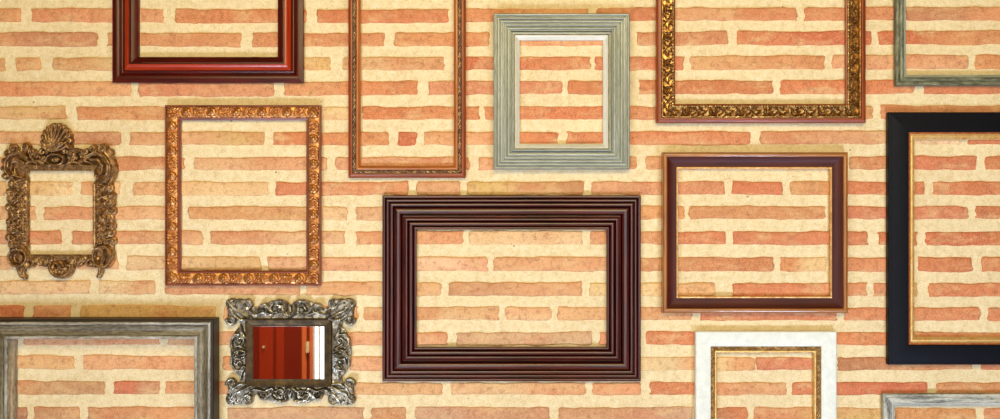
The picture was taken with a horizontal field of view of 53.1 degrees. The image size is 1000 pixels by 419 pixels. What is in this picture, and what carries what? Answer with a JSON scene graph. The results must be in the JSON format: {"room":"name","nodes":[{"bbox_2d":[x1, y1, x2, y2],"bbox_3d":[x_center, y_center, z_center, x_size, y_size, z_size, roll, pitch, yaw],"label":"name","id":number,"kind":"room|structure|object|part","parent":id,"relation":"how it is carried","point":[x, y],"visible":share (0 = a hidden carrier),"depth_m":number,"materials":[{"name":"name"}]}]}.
{"room":"frame gallery","nodes":[
{"label":"frame gallery","id":0,"kind":"room"},
{"bbox_2d":[0,0,999,418],"bbox_3d":[-0.155,0.051,2.623,6.310,3.099,0.255,0,0,0],"label":"wall","id":1,"kind":"structure","parent":0,"point":[742,232],"depth_m":2.50,"materials":[{"name":"brick"}]},
{"bbox_2d":[0,123,118,278],"bbox_3d":[-1.097,-0.021,2.481,0.291,0.391,0.030,0,0,0],"label":"frame","id":2,"kind":"object","parent":1,"relation":"attached to","point":[57,138],"visible":1,"depth_m":2.48,"materials":[{"name":"brown metal"}]},
{"bbox_2d":[0,317,218,418],"bbox_3d":[-0.978,0.562,2.467,0.554,0.588,0.058,0,0,0],"label":"picture frame","id":3,"kind":"object","parent":1,"relation":"attached to","point":[204,331],"visible":1,"depth_m":2.45,"materials":[{"name":"grey wood"}]},
{"bbox_2d":[112,0,303,82],"bbox_3d":[-0.726,-0.604,2.485,0.475,0.578,0.020,0,0,0],"label":"picture frame","id":4,"kind":"object","parent":1,"relation":"attached to","point":[128,66],"visible":1,"depth_m":2.48,"materials":[{"name":"red wood"}]},
{"bbox_2d":[165,105,321,285],"bbox_3d":[-0.638,-0.035,2.485,0.387,0.448,0.021,0,0,0],"label":"picture frame","id":5,"kind":"object","parent":1,"relation":"attached to","point":[174,114],"visible":1,"depth_m":2.48,"materials":[{"name":"gold metal"}]},
{"bbox_2d":[225,298,356,404],"bbox_3d":[-0.521,0.354,2.484,0.328,0.266,0.023,0,0,0],"label":"wall mirror","id":6,"kind":"object","parent":1,"relation":"attached to","point":[301,351],"visible":1,"depth_m":2.49,"materials":[{"name":"silver metal"}]},
{"bbox_2d":[253,327,323,378],"bbox_3d":[-0.524,0.356,2.492,0.188,0.143,0.004,0,0,0],"label":"mirror glass","id":7,"kind":"object","parent":6,"relation":"on","point":[278,352],"depth_m":2.49,"materials":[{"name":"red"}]},
{"bbox_3d":[-0.526,0.357,2.490,0.219,0.173,0.011,0,0,0],"label":"moulding","id":8,"kind":"part","parent":6,"relation":"part of","materials":[{"name":"grey metal"}]},
{"bbox_2d":[348,0,465,177],"bbox_3d":[-0.231,-0.374,2.489,0.292,0.591,0.014,0,0,0],"label":"picture frame","id":9,"kind":"object","parent":1,"relation":"attached to","point":[355,170],"visible":1,"depth_m":2.48,"materials":[{"name":"brown wood"}]},
{"bbox_2d":[382,195,640,380],"bbox_3d":[0.029,0.196,2.483,0.643,0.463,0.024,0,0,0],"label":"picture frame","id":10,"kind":"object","parent":1,"relation":"attached to","point":[402,215],"visible":1,"depth_m":2.48,"materials":[{"name":"brown wood"}]},
{"bbox_2d":[494,13,629,169],"bbox_3d":[0.153,-0.293,2.485,0.337,0.387,0.021,0,0,0],"label":"picture frame","id":11,"kind":"object","parent":1,"relation":"attached to","point":[613,29],"visible":1,"depth_m":2.48,"materials":[{"name":"grey wood"}]},
{"bbox_2d":[661,152,847,312],"bbox_3d":[0.632,0.057,2.484,0.459,0.398,0.022,0,0,0],"label":"picture frame","id":12,"kind":"object","parent":1,"relation":"attached to","point":[836,162],"visible":1,"depth_m":2.48,"materials":[{"name":"brown wood"}]},
{"bbox_2d":[656,0,865,122],"bbox_3d":[0.648,-0.516,2.486,0.520,0.602,0.019,0,0,0],"label":"picture frame","id":13,"kind":"object","parent":1,"relation":"attached to","point":[667,111],"visible":1,"depth_m":2.48,"materials":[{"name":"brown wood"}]},
{"bbox_2d":[695,331,836,418],"bbox_3d":[0.660,0.586,2.487,0.350,0.568,0.017,0,0,0],"label":"picture frame","id":14,"kind":"object","parent":1,"relation":"attached to","point":[823,344],"visible":1,"depth_m":2.48,"materials":[{"name":"white paint"}]},
{"bbox_2d":[881,393,999,418],"bbox_3d":[1.208,0.714,2.488,0.514,0.512,0.015,0,0,0],"label":"picture frame","id":15,"kind":"object","parent":1,"relation":"attached to","point":[889,401],"visible":1,"depth_m":2.48,"materials":[{"name":"grey wood"}]},
{"bbox_2d":[886,112,999,364],"bbox_3d":[1.226,0.072,2.486,0.525,0.626,0.020,0,0,0],"label":"picture frame","id":16,"kind":"object","parent":1,"relation":"attached to","point":[902,128],"visible":1,"depth_m":2.48,"materials":[{"name":"black wood"}]},
{"bbox_2d":[894,0,999,85],"bbox_3d":[1.223,-0.588,2.487,0.483,0.560,0.016,0,0,0],"label":"picture frame","id":17,"kind":"object","parent":1,"relation":"attached to","point":[900,77],"visible":1,"depth_m":2.48,"materials":[{"name":"grey paint"}]}
]}

